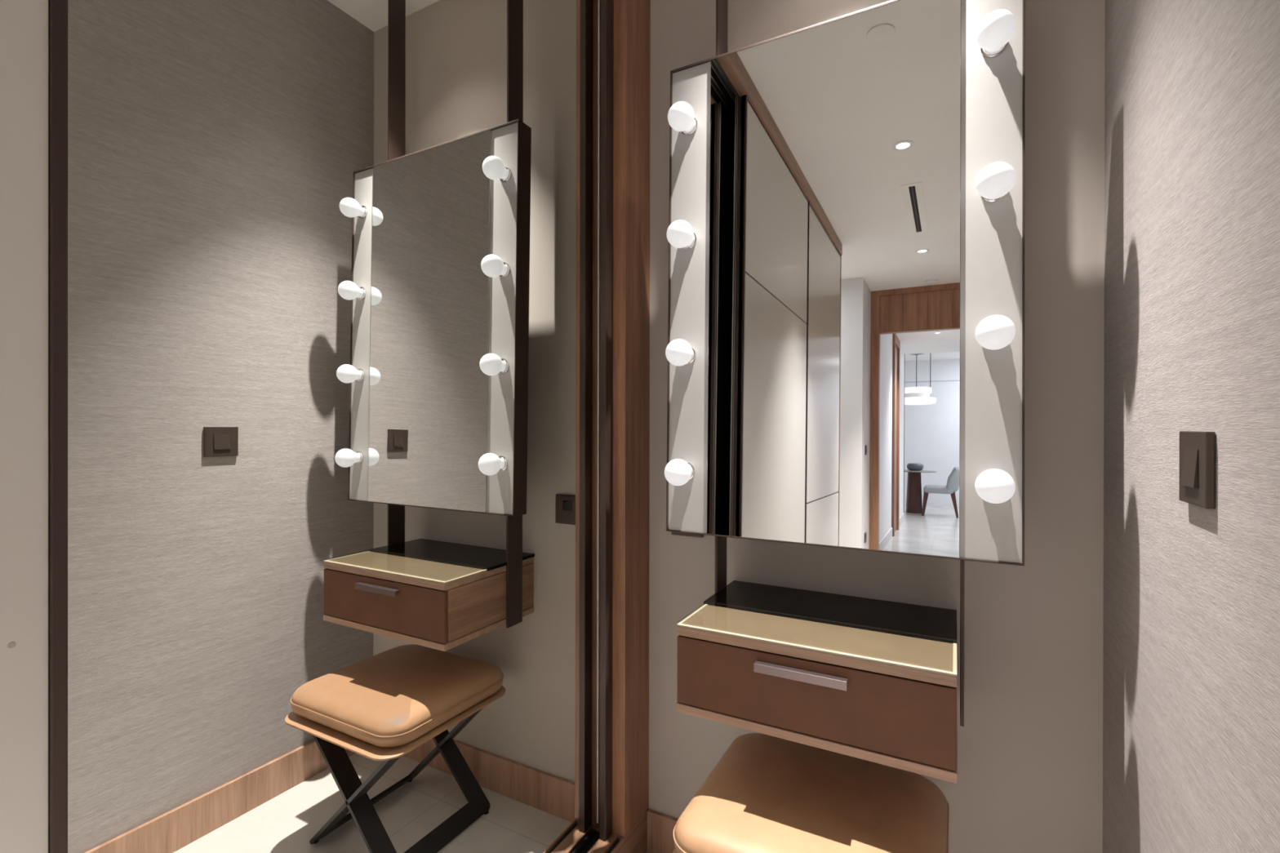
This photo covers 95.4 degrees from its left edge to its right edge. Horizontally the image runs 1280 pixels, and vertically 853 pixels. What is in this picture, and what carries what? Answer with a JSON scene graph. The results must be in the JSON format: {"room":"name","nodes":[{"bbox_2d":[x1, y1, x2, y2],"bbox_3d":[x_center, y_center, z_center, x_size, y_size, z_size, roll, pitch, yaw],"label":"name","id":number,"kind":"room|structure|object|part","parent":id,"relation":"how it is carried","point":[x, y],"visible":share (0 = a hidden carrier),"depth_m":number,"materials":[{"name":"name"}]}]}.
{"room":"dressing room","nodes":[
{"label":"dressing room","id":0,"kind":"room"},
{"bbox_2d":[648,0,1105,852],"bbox_3d":[0.419,-0.138,1.407,1.298,2.550,0.100,0,0,28],"label":"wall","id":1,"kind":"structure","parent":0,"point":[1030,740],"depth_m":1.16,"materials":[{"name":"beige paint"}]},
{"bbox_2d":[647,808,678,852],"bbox_3d":[0.442,1.082,1.332,0.956,0.110,0.012,0,0,28],"label":"baseboard","id":2,"kind":"structure","parent":1,"relation":"attached to","point":[660,826],"depth_m":1.53,"materials":[{"name":"brown wood"}]},
{"bbox_2d":[671,532,702,537],"bbox_3d":[0.122,0.241,1.505,0.086,0.084,0.009,0,0,28],"label":"wall socket","id":3,"kind":"object","parent":1,"relation":"attached to","point":[673,533],"visible":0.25,"depth_m":1.50,"materials":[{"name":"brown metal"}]},
{"bbox_2d":[675,580,957,783],"bbox_3d":[0.362,0.471,1.174,0.488,0.176,0.363,0,0,28],"label":"drawer unit","id":4,"kind":"object","parent":1,"relation":"attached to","point":[868,679],"visible":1,"depth_m":1.05,"materials":[{"name":"brown wood"}]},
{"bbox_3d":[0.280,0.436,1.021,0.160,0.015,0.016,0,0,28],"label":"handle","id":5,"kind":"part","parent":4,"relation":"part of","materials":[{"name":"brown metal"}]},
{"bbox_3d":[0.320,0.390,1.094,0.483,0.004,0.149,0,0,28],"label":"edge trim","id":6,"kind":"part","parent":4,"relation":"part of","materials":[{"name":"beige"}]},
{"bbox_3d":[0.355,0.477,1.159,0.482,0.129,0.297,0,0,28],"label":"drawer","id":7,"kind":"part","parent":4,"relation":"part of","materials":[{"name":"brown wood"}]},
{"bbox_2d":[703,580,956,643],"bbox_3d":[0.401,0.388,1.247,0.488,0.009,0.198,0,0,28],"label":"shelf","id":8,"kind":"object","parent":1,"relation":"attached to","point":[887,618],"depth_m":1.21,"materials":[{"name":"black glass"}]},
{"bbox_2d":[1102,0,1279,852],"bbox_3d":[-0.212,-0.136,-1.020,0.100,2.550,4.770,0,0,28],"label":"wall","id":9,"kind":"structure","parent":0,"point":[1191,616],"depth_m":0.69,"materials":[{"name":"paper"}]},
{"bbox_2d":[1178,431,1215,509],"bbox_3d":[0.636,0.048,0.669,0.012,0.084,0.086,0,0,28],"label":"light switch","id":10,"kind":"object","parent":9,"relation":"attached to","point":[1197,486],"visible":1,"depth_m":0.65,"materials":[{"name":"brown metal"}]},
{"bbox_3d":[-2.604,1.188,-3.551,5.600,0.100,11.700,0,0,28],"label":"floor","id":11,"kind":"structure","parent":0,"visible":0},
{"bbox_2d":[0,0,650,852],"bbox_3d":[-0.852,-0.138,0.139,0.208,2.547,3.338,0,0,28],"label":"mirror","id":12,"kind":"object","parent":11,"relation":"on","point":[324,325],"visible":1,"depth_m":0.83,"materials":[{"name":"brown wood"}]},
{"bbox_3d":[-0.794,0.188,0.053,0.003,1.646,1.082,0,0,28],"label":"door panel","id":13,"kind":"part","parent":12,"relation":"part of","materials":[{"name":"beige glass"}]},
{"bbox_3d":[-0.106,-0.177,1.477,0.005,2.365,0.002,0,0,28],"label":"edge trim","id":14,"kind":"part","parent":12,"relation":"part of","materials":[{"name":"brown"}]},
{"bbox_2d":[671,733,949,852],"bbox_3d":[0.327,0.914,1.089,0.441,0.446,0.436,0,0,28],"label":"stool","id":15,"kind":"object","parent":11,"relation":"on","point":[766,793],"visible":0.98,"depth_m":1.06,"materials":[{"name":"beige leather"}]},
{"bbox_3d":[-2.599,-1.587,-3.555,5.600,0.350,11.700,0,0,28],"label":"ceiling","id":16,"kind":"structure","parent":0,"visible":0},
{"bbox_2d":[715,0,728,593],"bbox_3d":[0.192,-0.422,1.368,0.006,1.981,0.064,0,0,28],"label":"support post","id":17,"kind":"object","parent":16,"relation":"attached to","point":[722,6],"visible":0.02,"depth_m":1.36,"materials":[{"name":"brown metal"}]},
{"bbox_2d":[664,0,1025,566],"bbox_3d":[0.359,-0.287,1.155,0.678,1.050,0.139,0,0,28],"label":"vanity mirror","id":18,"kind":"object","parent":17,"relation":"attached to","point":[845,350],"visible":1,"depth_m":1.13,"materials":[{"name":"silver metal"}]},
{"bbox_2d":[664,61,711,533],"bbox_3d":[0.095,-0.287,1.274,0.095,1.041,0.096,0,0,28],"label":"light","id":19,"kind":"object","parent":18,"relation":"attached to","point":[687,470],"depth_m":1.30,"materials":[{"name":"white glass"}]},
{"bbox_3d":[0.364,-0.286,1.164,0.482,1.041,0.006,0,-1,28],"label":"mirror pane","id":20,"kind":"part","parent":18,"relation":"part of","materials":[{"name":"silver metal"}]},
{"bbox_3d":[0.386,-0.286,1.205,0.672,1.043,0.005,0,-1,28],"label":"panel","id":21,"kind":"part","parent":18,"relation":"part of","materials":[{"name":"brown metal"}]},
{"bbox_2d":[960,0,1022,563],"bbox_3d":[0.603,-0.286,0.999,0.094,1.041,0.096,0,0,28],"label":"light","id":22,"kind":"object","parent":18,"relation":"attached to","point":[991,31],"depth_m":1.02,"materials":[{"name":"white glass"}]},
{"bbox_2d":[960,560,964,726],"bbox_3d":[0.628,-0.421,1.132,0.006,1.981,0.064,0,0,28],"label":"support post","id":23,"kind":"object","parent":16,"relation":"attached to","point":[962,562],"visible":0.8,"depth_m":1.11,"materials":[{"name":"brown metal"}]}
]}

